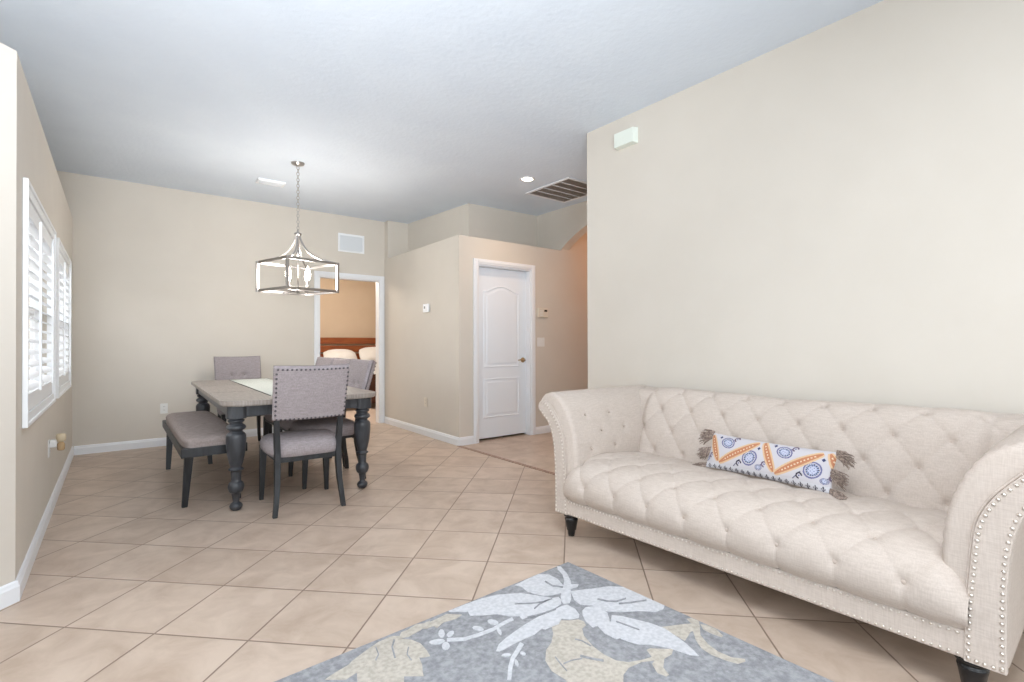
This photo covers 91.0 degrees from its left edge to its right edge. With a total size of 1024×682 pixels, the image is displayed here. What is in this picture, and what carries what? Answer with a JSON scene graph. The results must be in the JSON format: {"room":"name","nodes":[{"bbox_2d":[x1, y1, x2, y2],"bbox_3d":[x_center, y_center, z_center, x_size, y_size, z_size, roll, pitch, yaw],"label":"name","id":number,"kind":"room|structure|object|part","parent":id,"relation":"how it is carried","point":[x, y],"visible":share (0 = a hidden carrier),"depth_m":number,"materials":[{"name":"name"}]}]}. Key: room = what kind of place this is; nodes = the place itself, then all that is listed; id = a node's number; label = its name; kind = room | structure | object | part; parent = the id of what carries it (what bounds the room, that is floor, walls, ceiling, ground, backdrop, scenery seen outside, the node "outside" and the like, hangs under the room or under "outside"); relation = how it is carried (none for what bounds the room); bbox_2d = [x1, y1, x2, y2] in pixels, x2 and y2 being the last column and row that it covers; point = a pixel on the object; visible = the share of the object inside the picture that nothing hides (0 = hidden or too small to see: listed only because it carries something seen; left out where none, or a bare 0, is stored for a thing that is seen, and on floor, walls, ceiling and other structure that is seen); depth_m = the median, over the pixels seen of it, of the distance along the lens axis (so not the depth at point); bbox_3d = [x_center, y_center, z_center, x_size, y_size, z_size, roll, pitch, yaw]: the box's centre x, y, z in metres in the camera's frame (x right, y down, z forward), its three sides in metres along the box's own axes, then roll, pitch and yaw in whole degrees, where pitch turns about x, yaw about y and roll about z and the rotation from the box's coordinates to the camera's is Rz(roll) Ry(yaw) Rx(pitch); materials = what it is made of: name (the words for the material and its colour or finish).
{"room":"living room","nodes":[
{"label":"living room","id":0,"kind":"room"},
{"bbox_2d":[0,42,16,586],"bbox_3d":[-2.383,-0.074,1.698,0.120,2.500,1.200,0,0,7],"label":"wall","id":1,"kind":"structure","parent":0,"point":[8,56],"depth_m":2.25,"materials":[{"name":"beige paint"}]},
{"bbox_2d":[0,580,19,609],"bbox_3d":[-2.308,1.129,1.720,0.016,0.095,1.138,0,0,7],"label":"baseboard","id":2,"kind":"structure","parent":1,"relation":"attached to","point":[10,592],"depth_m":2.25,"materials":[{"name":"white wood"}]},
{"bbox_2d":[15,53,72,579],"bbox_3d":[-3.489,-0.059,3.757,0.120,2.500,3.840,0,0,-38],"label":"wall","id":3,"kind":"structure","parent":0,"point":[37,475],"depth_m":2.83,"materials":[{"name":"beige paint"}]},
{"bbox_2d":[29,245,34,379],"bbox_3d":[-2.903,-0.190,2.966,0.040,1.110,1.350,0,0,-38],"label":"window","id":4,"kind":"structure","parent":3,"relation":"in","point":[31,291],"depth_m":3.38,"materials":[{"name":"white glass"}]},
{"bbox_2d":[22,178,56,427],"bbox_3d":[-2.836,-0.180,3.019,0.102,1.216,1.496,0,0,-37],"label":"plantation shutter","id":5,"kind":"object","parent":3,"relation":"attached to","point":[38,232],"visible":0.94,"depth_m":2.81,"materials":[{"name":"white wood"}]},
{"bbox_3d":[-2.625,-0.182,2.748,0.026,1.084,0.681,0,0,-38],"label":"shutter panel","id":6,"kind":"part","parent":5,"relation":"part of","materials":[{"name":"white wood"}]},
{"bbox_3d":[-2.596,-0.192,2.772,0.010,0.924,0.012,0,0,-38],"label":"tilt rod","id":7,"kind":"part","parent":5,"relation":"part of","materials":[{"name":"white wood"}]},
{"bbox_3d":[-3.050,-0.178,3.286,0.026,1.084,0.681,0,0,-38],"label":"shutter panel","id":8,"kind":"part","parent":5,"relation":"part of","materials":[{"name":"white wood"}]},
{"bbox_3d":[-3.020,-0.188,3.310,0.010,0.924,0.012,0,0,-38],"label":"tilt rod","id":9,"kind":"part","parent":5,"relation":"part of","materials":[{"name":"white wood"}]},
{"bbox_2d":[16,446,73,598],"bbox_3d":[-3.430,1.143,3.790,0.016,0.095,3.847,0,0,-38],"label":"baseboard","id":10,"kind":"structure","parent":3,"relation":"attached to","point":[22,577],"depth_m":2.96,"materials":[{"name":"white wood"}]},
{"bbox_2d":[48,439,49,457],"bbox_3d":[-3.132,0.728,3.408,0.008,0.116,0.072,0,0,-38],"label":"wall outlet","id":11,"kind":"object","parent":3,"relation":"attached to","point":[49,439],"visible":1,"depth_m":3.39,"materials":[{"name":"white plastic"}]},
{"bbox_2d":[50,433,65,450],"bbox_3d":[-3.103,0.692,3.444,0.082,0.113,0.054,0,0,-38],"label":"air freshener","id":12,"kind":"object","parent":11,"relation":"attached to","point":[61,437],"visible":1,"depth_m":3.43,"materials":[{"name":"white plastic"}]},
{"bbox_2d":[57,442,64,450],"bbox_3d":[-3.092,0.720,3.453,0.042,0.057,0.042,0,0,-38],"label":"oil bottle","id":13,"kind":"object","parent":12,"relation":"on","point":[61,445],"depth_m":3.44,"materials":[{"name":"yellow"}]},
{"bbox_2d":[56,238,71,398],"bbox_3d":[-3.872,-0.170,4.332,0.101,1.216,1.381,0,0,-37],"label":"plantation shutter","id":14,"kind":"object","parent":3,"relation":"attached to","point":[64,263],"visible":0.76,"depth_m":4.29,"materials":[{"name":"white wood"}]},
{"bbox_3d":[-3.679,-0.172,4.084,0.026,1.084,0.624,0,0,-38],"label":"shutter panel","id":15,"kind":"part","parent":14,"relation":"part of","materials":[{"name":"white wood"}]},
{"bbox_3d":[-3.649,-0.182,4.108,0.010,0.924,0.012,0,0,-38],"label":"tilt rod","id":16,"kind":"part","parent":14,"relation":"part of","materials":[{"name":"white wood"}]},
{"bbox_3d":[-4.067,-0.168,4.577,0.026,1.084,0.624,0,0,-38],"label":"shutter panel","id":17,"kind":"part","parent":14,"relation":"part of","materials":[{"name":"white wood"}]},
{"bbox_3d":[-4.038,-0.178,4.600,0.010,0.924,0.012,0,0,-38],"label":"tilt rod","id":18,"kind":"part","parent":14,"relation":"part of","materials":[{"name":"white wood"}]},
{"bbox_2d":[57,171,384,447],"bbox_3d":[-3.534,-0.282,6.245,4.183,2.975,0.120,0,0,-38],"label":"wall","id":19,"kind":"structure","parent":0,"point":[164,279],"depth_m":5.85,"materials":[{"name":"beige paint"}]},
{"bbox_2d":[160,403,167,413],"bbox_3d":[-4.000,0.776,5.787,0.072,0.116,0.008,0,0,-38],"label":"wall outlet","id":20,"kind":"object","parent":19,"relation":"attached to","point":[163,407],"visible":1,"depth_m":5.79,"materials":[{"name":"white plastic"}]},
{"bbox_2d":[74,427,283,454],"bbox_3d":[-3.645,1.157,6.059,2.457,0.095,0.016,0,0,-38],"label":"baseboard","id":21,"kind":"structure","parent":19,"relation":"attached to","point":[155,442],"depth_m":5.56,"materials":[{"name":"white wood"}]},
{"bbox_2d":[314,271,384,422],"bbox_3d":[-2.320,0.127,7.184,1.007,2.162,0.144,0,0,-38],"label":"door frame","id":22,"kind":"structure","parent":19,"relation":"in","point":[380,370],"depth_m":7.41,"materials":[{"name":"white wood"}]},
{"bbox_2d":[338,233,363,253],"bbox_3d":[-2.283,-1.385,7.156,0.377,0.259,0.012,0,0,-38],"label":"air vent","id":23,"kind":"object","parent":19,"relation":"in","point":[350,243],"visible":1,"depth_m":7.15,"materials":[{"name":"white metal"}]},
{"bbox_2d":[320,278,375,359],"bbox_3d":[-3.140,-0.181,8.828,4.400,2.800,3.650,0,0,-38],"label":"wall","id":24,"kind":"structure","parent":0,"point":[350,312],"depth_m":10.75,"materials":[{"name":"beige paint"}]},
{"bbox_2d":[0,0,882,223],"bbox_3d":[-1.095,-1.863,2.080,8.850,0.125,9.600,0,0,-38],"label":"ceiling","id":25,"kind":"structure","parent":0,"point":[402,111],"depth_m":3.51,"materials":[{"name":"white paint"}]},
{"bbox_2d":[255,177,285,186],"bbox_3d":[-2.689,-1.760,5.611,0.280,0.030,0.150,0,0,-38],"label":"ceiling vent","id":26,"kind":"object","parent":25,"relation":"in","point":[259,180],"visible":1,"depth_m":5.58,"materials":[{"name":"white"}]},
{"bbox_2d":[256,161,338,295],"bbox_3d":[-2.139,-1.122,5.033,0.561,1.314,0.561,0,0,36],"label":"lantern chandelier","id":27,"kind":"object","parent":25,"relation":"hanging from","point":[297,234],"visible":1,"depth_m":5.01,"materials":[{"name":"silver metal"}]},
{"bbox_3d":[-2.325,-0.923,5.002,0.371,0.298,0.019,0,0,-9],"label":"arm","id":28,"kind":"part","parent":27,"relation":"part of","materials":[{"name":"silver metal"}]},
{"bbox_2d":[285,267,296,290],"bbox_3d":[-2.164,-0.618,4.955,0.138,0.247,0.095,0,0,-38],"label":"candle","id":29,"kind":"object","parent":27,"relation":"attached to","point":[289,267],"depth_m":4.92,"materials":[{"name":"white"}]},
{"bbox_3d":[-2.109,-0.924,4.846,0.019,0.298,0.371,0,0,-9],"label":"arm","id":30,"kind":"part","parent":27,"relation":"part of","materials":[{"name":"silver metal"}]},
{"bbox_3d":[-2.139,-0.760,5.031,0.048,0.590,0.047,0,0,-38],"label":"stem","id":31,"kind":"part","parent":27,"relation":"part of","materials":[{"name":"silver metal"}]},
{"bbox_3d":[-2.140,-1.415,5.035,0.023,0.672,0.023,0,0,7],"label":"chain","id":32,"kind":"part","parent":27,"relation":"part of","materials":[{"name":"silver metal"}]},
{"bbox_3d":[-2.169,-0.922,5.218,0.019,0.298,0.371,0,0,-9],"label":"arm","id":33,"kind":"part","parent":27,"relation":"part of","materials":[{"name":"silver metal"}]},
{"bbox_2d":[305,266,310,286],"bbox_3d":[-2.063,-0.618,5.005,0.095,0.247,0.138,0,0,-38],"label":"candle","id":34,"kind":"object","parent":27,"relation":"attached to","point":[307,273],"depth_m":4.97,"materials":[{"name":"white"}]},
{"bbox_3d":[-1.953,-0.923,5.062,0.371,0.298,0.019,0,0,-9],"label":"arm","id":35,"kind":"part","parent":27,"relation":"part of","materials":[{"name":"silver metal"}]},
{"bbox_2d":[519,176,534,181],"bbox_3d":[0.169,-1.780,5.544,0.176,0.006,0.176,0,0,-38],"label":"recessed light","id":36,"kind":"object","parent":25,"relation":"in","point":[527,178],"visible":1,"depth_m":5.54,"materials":[{"name":"white plastic"}]},
{"bbox_2d":[525,177,586,202],"bbox_3d":[0.644,-1.776,5.963,0.650,0.012,0.735,0,0,-38],"label":"ceiling vent","id":37,"kind":"object","parent":25,"relation":"in","point":[567,189],"visible":0.74,"depth_m":5.95,"materials":[{"name":"white metal"}]},
{"bbox_2d":[385,203,536,259],"bbox_3d":[-0.823,-1.490,7.083,2.420,0.565,1.026,0,0,14],"label":"wall","id":38,"kind":"structure","parent":0,"point":[473,220],"depth_m":6.94,"materials":[{"name":"beige paint"}]},
{"bbox_2d":[384,235,587,436],"bbox_3d":[0.152,-0.001,7.707,3.617,2.410,2.145,0,0,-38],"label":"wall","id":39,"kind":"structure","parent":0,"point":[429,354],"depth_m":6.52,"materials":[{"name":"beige paint"}]},
{"bbox_2d":[423,304,428,312],"bbox_3d":[-1.078,-0.413,6.323,0.029,0.105,0.130,0,0,-38],"label":"thermostat","id":40,"kind":"object","parent":39,"relation":"attached to","point":[425,306],"visible":1,"depth_m":6.31,"materials":[{"name":"white plastic"}]},
{"bbox_2d":[384,416,550,445],"bbox_3d":[0.075,1.156,7.627,3.433,0.095,2.161,0,0,-38],"label":"baseboard","id":41,"kind":"structure","parent":39,"relation":"attached to","point":[458,441],"depth_m":6.38,"materials":[{"name":"white wood"}]},
{"bbox_2d":[479,267,525,438],"bbox_3d":[-0.125,0.144,6.206,0.790,2.055,0.094,0,0,-38],"label":"door","id":42,"kind":"structure","parent":39,"relation":"in","point":[502,293],"depth_m":6.21,"materials":[{"name":"white paint"}]},
{"bbox_3d":[-0.126,-0.179,6.216,0.550,1.000,0.012,0,0,-38],"label":"panel","id":43,"kind":"part","parent":42,"relation":"part of","materials":[{"name":"white paint"}]},
{"bbox_3d":[-0.124,0.691,6.211,0.550,0.480,0.012,0,0,-38],"label":"panel","id":44,"kind":"part","parent":42,"relation":"part of","materials":[{"name":"white paint"}]},
{"bbox_2d":[473,258,535,443],"bbox_3d":[-0.110,0.115,6.195,0.944,2.162,0.144,0,0,-38],"label":"door frame","id":45,"kind":"structure","parent":39,"relation":"in","point":[529,269],"depth_m":6.40,"materials":[{"name":"white wood"}]},
{"bbox_2d":[537,338,544,346],"bbox_3d":[0.374,0.013,6.510,0.124,0.116,0.008,0,0,-38],"label":"light switch","id":46,"kind":"object","parent":39,"relation":"attached to","point":[540,341],"visible":1,"depth_m":6.50,"materials":[{"name":"white plastic"}]},
{"bbox_2d":[537,308,547,317],"bbox_3d":[0.399,-0.366,6.519,0.170,0.125,0.030,0,0,-38],"label":"alarm keypad","id":47,"kind":"object","parent":39,"relation":"attached to","point":[541,312],"visible":1,"depth_m":6.50,"materials":[{"name":"beige plastic"}]},
{"bbox_2d":[0,403,1023,681],"bbox_3d":[-1.484,1.237,3.978,10.600,0.100,13.100,0,0,-38],"label":"floor","id":48,"kind":"structure","parent":0,"point":[126,582],"depth_m":2.59,"materials":[{"name":"beige tile"}]},
{"bbox_2d":[162,411,246,507],"bbox_3d":[-2.640,0.933,4.253,0.410,0.517,1.730,0,0,-38],"label":"bench","id":49,"kind":"object","parent":48,"relation":"on","point":[192,434],"visible":0.89,"depth_m":3.70,"materials":[{"name":"beige fabric"}]},
{"bbox_3d":[-3.219,1.006,4.736,0.065,0.379,0.112,0,0,-38],"label":"leg","id":50,"kind":"part","parent":49,"relation":"part of","materials":[{"name":"grey wood"}]},
{"bbox_3d":[-2.305,0.997,3.577,0.065,0.379,0.112,0,0,-38],"label":"leg","id":51,"kind":"part","parent":49,"relation":"part of","materials":[{"name":"grey wood"}]},
{"bbox_2d":[166,411,228,447],"bbox_3d":[-2.641,0.713,4.254,0.386,0.078,1.706,0,0,-38],"label":"seat cushion","id":52,"kind":"object","parent":49,"relation":"on","point":[193,429],"depth_m":3.88,"materials":[{"name":"beige fabric"}]},
{"bbox_3d":[-2.640,0.782,4.254,0.410,0.063,1.730,0,0,-38],"label":"seat frame","id":53,"kind":"part","parent":49,"relation":"part of","materials":[{"name":"grey wood"}]},
{"bbox_3d":[-2.975,1.007,4.929,0.065,0.379,0.112,0,0,-38],"label":"leg","id":54,"kind":"part","parent":49,"relation":"part of","materials":[{"name":"grey wood"}]},
{"bbox_2d":[214,356,271,440],"bbox_3d":[-3.095,0.690,5.774,0.522,1.023,0.648,0,0,-38],"label":"dining chair","id":55,"kind":"object","parent":48,"relation":"on","point":[245,367],"visible":0.52,"depth_m":5.94,"materials":[{"name":"grey fabric"}]},
{"bbox_3d":[-3.239,0.370,5.955,0.495,0.380,0.179,0,0,-38],"label":"backrest","id":56,"kind":"part","parent":55,"relation":"part of","materials":[{"name":"grey fabric"}]},
{"bbox_3d":[-3.035,0.803,6.038,0.057,0.800,0.115,0,0,-38],"label":"leg","id":57,"kind":"part","parent":55,"relation":"part of","materials":[{"name":"grey wood"}]},
{"bbox_3d":[-2.739,0.995,5.685,0.048,0.410,0.051,0,0,-38],"label":"leg","id":58,"kind":"part","parent":55,"relation":"part of","materials":[{"name":"grey wood"}]},
{"bbox_2d":[191,378,375,510],"bbox_3d":[-2.229,0.806,4.680,1.110,0.774,2.480,0,0,-37],"label":"dining table","id":59,"kind":"object","parent":48,"relation":"on","point":[237,401],"visible":0.58,"depth_m":3.88,"materials":[{"name":"grey wood"}]},
{"bbox_3d":[-3.237,0.875,5.274,0.129,0.648,0.129,0,0,-37],"label":"leg","id":60,"kind":"part","parent":59,"relation":"part of","materials":[{"name":"grey paint"}]},
{"bbox_3d":[-1.936,0.862,3.532,0.129,0.648,0.129,0,0,-37],"label":"leg","id":61,"kind":"part","parent":59,"relation":"part of","materials":[{"name":"grey paint"}]},
{"bbox_2d":[230,378,272,395],"bbox_3d":[-2.290,0.417,4.737,0.386,0.003,2.120,0,0,-37],"label":"table runner","id":62,"kind":"object","parent":59,"relation":"on","point":[264,385],"visible":0.5,"depth_m":4.82,"materials":[{"name":"white fabric"}]},
{"bbox_3d":[-1.212,0.863,4.073,0.129,0.648,0.129,0,0,-37],"label":"leg","id":63,"kind":"part","parent":59,"relation":"part of","materials":[{"name":"grey paint"}]},
{"bbox_2d":[263,357,333,435],"bbox_3d":[-2.204,0.685,5.263,0.648,1.023,0.522,0,0,-38],"label":"dining chair","id":64,"kind":"object","parent":48,"relation":"on","point":[267,419],"visible":0.12,"depth_m":5.25,"materials":[{"name":"grey fabric"}]},
{"bbox_3d":[-2.568,0.992,5.259,0.051,0.410,0.048,0,0,-38],"label":"leg","id":65,"kind":"part","parent":64,"relation":"part of","materials":[{"name":"grey wood"}]},
{"bbox_3d":[-2.261,0.747,5.215,0.497,0.122,0.519,0,0,-38],"label":"seat","id":66,"kind":"part","parent":64,"relation":"part of","materials":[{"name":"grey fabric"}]},
{"bbox_3d":[-2.024,0.364,5.405,0.179,0.380,0.495,0,0,-38],"label":"backrest","id":67,"kind":"part","parent":64,"relation":"part of","materials":[{"name":"grey fabric"}]},
{"bbox_2d":[259,364,349,518],"bbox_3d":[-1.512,0.674,3.656,0.522,1.023,0.649,0,0,-35],"label":"dining chair","id":68,"kind":"object","parent":48,"relation":"on","point":[313,391],"visible":1,"depth_m":3.48,"materials":[{"name":"grey fabric"}]},
{"bbox_3d":[-1.860,0.982,3.762,0.048,0.410,0.051,0,0,-35],"label":"leg","id":69,"kind":"part","parent":68,"relation":"part of","materials":[{"name":"grey wood"}]},
{"bbox_3d":[-1.587,0.784,3.394,0.057,0.800,0.115,0,0,-35],"label":"leg","id":70,"kind":"part","parent":68,"relation":"part of","materials":[{"name":"grey wood"}]},
{"bbox_3d":[-1.553,0.737,3.717,0.519,0.122,0.497,0,0,-35],"label":"seat","id":71,"kind":"part","parent":68,"relation":"part of","materials":[{"name":"grey fabric"}]},
{"bbox_3d":[-1.557,0.798,3.723,0.470,0.075,0.445,0,0,-35],"label":"seat frame","id":72,"kind":"part","parent":68,"relation":"part of","materials":[{"name":"grey wood"}]},
{"bbox_3d":[-1.381,0.351,3.470,0.495,0.380,0.179,0,0,-35],"label":"backrest","id":73,"kind":"part","parent":68,"relation":"part of","materials":[{"name":"grey fabric"}]},
{"bbox_3d":[-1.362,0.360,3.442,0.480,0.359,0.121,0,0,-35],"label":"nailhead trim","id":74,"kind":"part","parent":68,"relation":"part of","materials":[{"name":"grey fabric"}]},
{"bbox_3d":[-1.489,0.982,4.020,0.048,0.410,0.051,0,0,-35],"label":"leg","id":75,"kind":"part","parent":68,"relation":"part of","materials":[{"name":"grey wood"}]},
{"bbox_3d":[-1.239,0.784,3.636,0.057,0.800,0.115,0,0,-35],"label":"leg","id":76,"kind":"part","parent":68,"relation":"part of","materials":[{"name":"grey wood"}]},
{"bbox_2d":[280,358,350,469],"bbox_3d":[-1.875,0.681,4.846,0.648,1.023,0.522,0,0,-37],"label":"dining chair","id":77,"kind":"object","parent":48,"relation":"on","point":[284,425],"visible":0.15,"depth_m":4.76,"materials":[{"name":"grey fabric"}]},
{"bbox_3d":[-1.933,0.744,4.800,0.497,0.122,0.519,0,0,-37],"label":"seat","id":78,"kind":"part","parent":77,"relation":"part of","materials":[{"name":"grey fabric"}]},
{"bbox_3d":[-1.693,0.361,4.985,0.179,0.380,0.495,0,0,-37],"label":"backrest","id":79,"kind":"part","parent":77,"relation":"part of","materials":[{"name":"grey fabric"}]},
{"bbox_2d":[288,359,376,488],"bbox_3d":[-1.568,0.678,4.416,0.649,1.023,0.522,0,0,-36],"label":"dining chair","id":80,"kind":"object","parent":48,"relation":"on","point":[361,373],"visible":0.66,"depth_m":4.36,"materials":[{"name":"grey fabric"}]},
{"bbox_3d":[-1.933,0.986,4.427,0.051,0.410,0.048,0,0,-36],"label":"leg","id":81,"kind":"part","parent":80,"relation":"part of","materials":[{"name":"grey wood"}]},
{"bbox_3d":[-1.666,0.983,4.062,0.051,0.410,0.048,0,0,-36],"label":"leg","id":82,"kind":"part","parent":80,"relation":"part of","materials":[{"name":"grey wood"}]},
{"bbox_3d":[-1.628,0.741,4.372,0.497,0.122,0.519,0,0,-36],"label":"seat","id":83,"kind":"part","parent":80,"relation":"part of","materials":[{"name":"grey fabric"}]},
{"bbox_3d":[-1.556,0.791,4.688,0.115,0.800,0.057,0,0,-36],"label":"leg","id":84,"kind":"part","parent":80,"relation":"part of","materials":[{"name":"grey wood"}]},
{"bbox_3d":[-1.634,0.802,4.367,0.445,0.075,0.470,0,0,-36],"label":"seat frame","id":85,"kind":"part","parent":80,"relation":"part of","materials":[{"name":"grey wood"}]},
{"bbox_3d":[-1.304,0.788,4.346,0.115,0.800,0.057,0,0,-36],"label":"leg","id":86,"kind":"part","parent":80,"relation":"part of","materials":[{"name":"grey wood"}]},
{"bbox_3d":[-1.385,0.357,4.554,0.179,0.380,0.495,0,0,-36],"label":"backrest","id":87,"kind":"part","parent":80,"relation":"part of","materials":[{"name":"grey fabric"}]},
{"bbox_2d":[320,338,375,402],"bbox_3d":[-2.800,0.575,9.969,2.270,1.300,1.850,0,0,-38],"label":"bed","id":88,"kind":"object","parent":48,"relation":"on","point":[355,348],"visible":0.02,"depth_m":10.49,"materials":[{"name":"brown wood"}]},
{"bbox_2d":[323,349,356,358],"bbox_3d":[-3.471,0.328,10.198,0.684,0.328,0.310,0,0,-41],"label":"bed pillow","id":89,"kind":"object","parent":88,"relation":"on","point":[334,353],"visible":0.54,"depth_m":10.10,"materials":[{"name":"white fabric"}]},
{"bbox_3d":[-3.353,0.330,10.671,2.150,0.800,0.035,0,0,-38],"label":"headboard","id":90,"kind":"part","parent":88,"relation":"part of","materials":[{"name":"brown wood"}]},
{"bbox_2d":[359,347,375,361],"bbox_3d":[-2.891,0.289,10.659,0.684,0.333,0.310,0,0,-32],"label":"bed pillow","id":91,"kind":"object","parent":88,"relation":"on","point":[367,353],"visible":0.44,"depth_m":10.48,"materials":[{"name":"white fabric"}]},
{"bbox_3d":[-2.722,0.895,9.990,1.970,0.660,1.790,0,0,-38],"label":"frame","id":92,"kind":"part","parent":88,"relation":"part of","materials":[{"name":"brown wood"}]},
{"bbox_2d":[458,446,554,474],"bbox_3d":[-0.026,1.192,4.992,0.045,0.014,1.885,0,0,-38],"label":"trim","id":93,"kind":"structure","parent":48,"relation":"in","point":[498,457],"depth_m":4.98,"materials":[{"name":"brown tile"}]},
{"bbox_2d":[275,562,833,681],"bbox_3d":[0.451,1.155,0.688,2.300,0.014,3.200,0,0,-40],"label":"area rug","id":94,"kind":"object","parent":48,"relation":"on","point":[566,622],"visible":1,"depth_m":1.91,"materials":[{"name":"grey carpet"}]},
{"bbox_2d":[538,385,1023,681],"bbox_3d":[1.244,0.741,2.603,1.006,0.861,2.310,0,0,-39],"label":"sofa","id":95,"kind":"object","parent":48,"relation":"on","point":[925,545],"visible":0.93,"depth_m":2.20,"materials":[{"name":"beige fabric"}]},
{"bbox_3d":[0.256,0.708,3.107,0.024,0.666,0.251,0,0,-39],"label":"arm panel","id":96,"kind":"part","parent":95,"relation":"part of","materials":[{"name":"beige fabric"}]},
{"bbox_3d":[0.249,0.709,3.093,0.004,0.653,0.227,0,0,-39],"label":"nailhead trim","id":97,"kind":"part","parent":95,"relation":"part of","materials":[{"name":"silver metal"}]},
{"bbox_3d":[0.359,1.107,3.045,0.096,0.139,0.095,0,0,-39],"label":"leg","id":98,"kind":"part","parent":95,"relation":"part of","materials":[{"name":"black paint"}]},
{"bbox_3d":[0.638,0.680,3.388,0.935,0.719,0.328,0,0,-39],"label":"armrest","id":99,"kind":"part","parent":95,"relation":"part of","materials":[{"name":"beige fabric"}]},
{"bbox_3d":[0.891,1.019,2.314,0.004,0.010,1.764,0,0,-39],"label":"nailhead trim","id":100,"kind":"part","parent":95,"relation":"part of","materials":[{"name":"silver metal"}]},
{"bbox_3d":[0.891,0.952,2.315,0.004,0.010,1.764,0,0,-39],"label":"nailhead trim","id":101,"kind":"part","parent":95,"relation":"part of","materials":[{"name":"silver metal"}]},
{"bbox_3d":[1.132,0.814,2.510,0.715,0.255,1.810,0,0,-39],"label":"seat","id":102,"kind":"part","parent":95,"relation":"part of","materials":[{"name":"beige fabric"}]},
{"bbox_3d":[1.259,0.986,2.613,0.944,0.092,1.970,0,0,-39],"label":"rail","id":103,"kind":"part","parent":95,"relation":"part of","materials":[{"name":"beige fabric"}]},
{"bbox_2d":[692,429,855,499],"bbox_3d":[1.278,0.598,2.550,0.160,0.200,0.788,0,0,-35],"label":"lumbar pillow","id":104,"kind":"object","parent":95,"relation":"on","point":[812,469],"visible":1,"depth_m":2.48,"materials":[{"name":"fabric"}]},
{"bbox_3d":[1.490,0.669,2.804,0.372,0.715,1.940,0,0,-39],"label":"backrest","id":105,"kind":"part","parent":95,"relation":"part of","materials":[{"name":"beige fabric"}]},
{"bbox_3d":[1.504,1.096,1.644,0.096,0.139,0.095,0,0,-39],"label":"leg","id":106,"kind":"part","parent":95,"relation":"part of","materials":[{"name":"black paint"}]},
{"bbox_3d":[1.893,0.668,1.853,0.935,0.719,0.328,0,0,-39],"label":"armrest","id":107,"kind":"part","parent":95,"relation":"part of","materials":[{"name":"beige fabric"}]},
{"bbox_3d":[1.542,0.695,1.534,0.024,0.666,0.251,0,0,-39],"label":"arm panel","id":108,"kind":"part","parent":95,"relation":"part of","materials":[{"name":"beige fabric"}]},
{"bbox_3d":[1.526,0.696,1.531,0.005,0.653,0.227,0,0,-39],"label":"nailhead trim","id":109,"kind":"part","parent":95,"relation":"part of","materials":[{"name":"silver metal"}]},
{"bbox_2d":[537,201,586,251],"bbox_3d":[1.396,-0.297,5.933,0.140,2.975,3.185,0,0,-38],"label":"wall","id":110,"kind":"structure","parent":0,"point":[560,229],"depth_m":6.75,"materials":[{"name":"beige paint"}]},
{"bbox_2d":[569,232,586,253],"bbox_3d":[1.667,-0.298,5.905,3.310,2.975,2.805,0,0,-38],"label":"wall","id":111,"kind":"structure","parent":0,"point":[580,246],"depth_m":6.99,"materials":[{"name":"beige paint"}]},
{"bbox_2d":[587,0,1023,413],"bbox_3d":[2.398,-0.321,2.212,0.115,2.975,5.500,0,0,-38],"label":"wall","id":112,"kind":"structure","parent":0,"point":[834,213],"depth_m":2.86,"materials":[{"name":"beige paint"}]},
{"bbox_2d":[614,127,637,149],"bbox_3d":[0.898,-1.603,3.981,0.053,0.123,0.200,0,0,-38],"label":"door chime","id":113,"kind":"object","parent":112,"relation":"attached to","point":[628,137],"visible":1,"depth_m":3.95,"materials":[{"name":"white plastic"}]}
]}

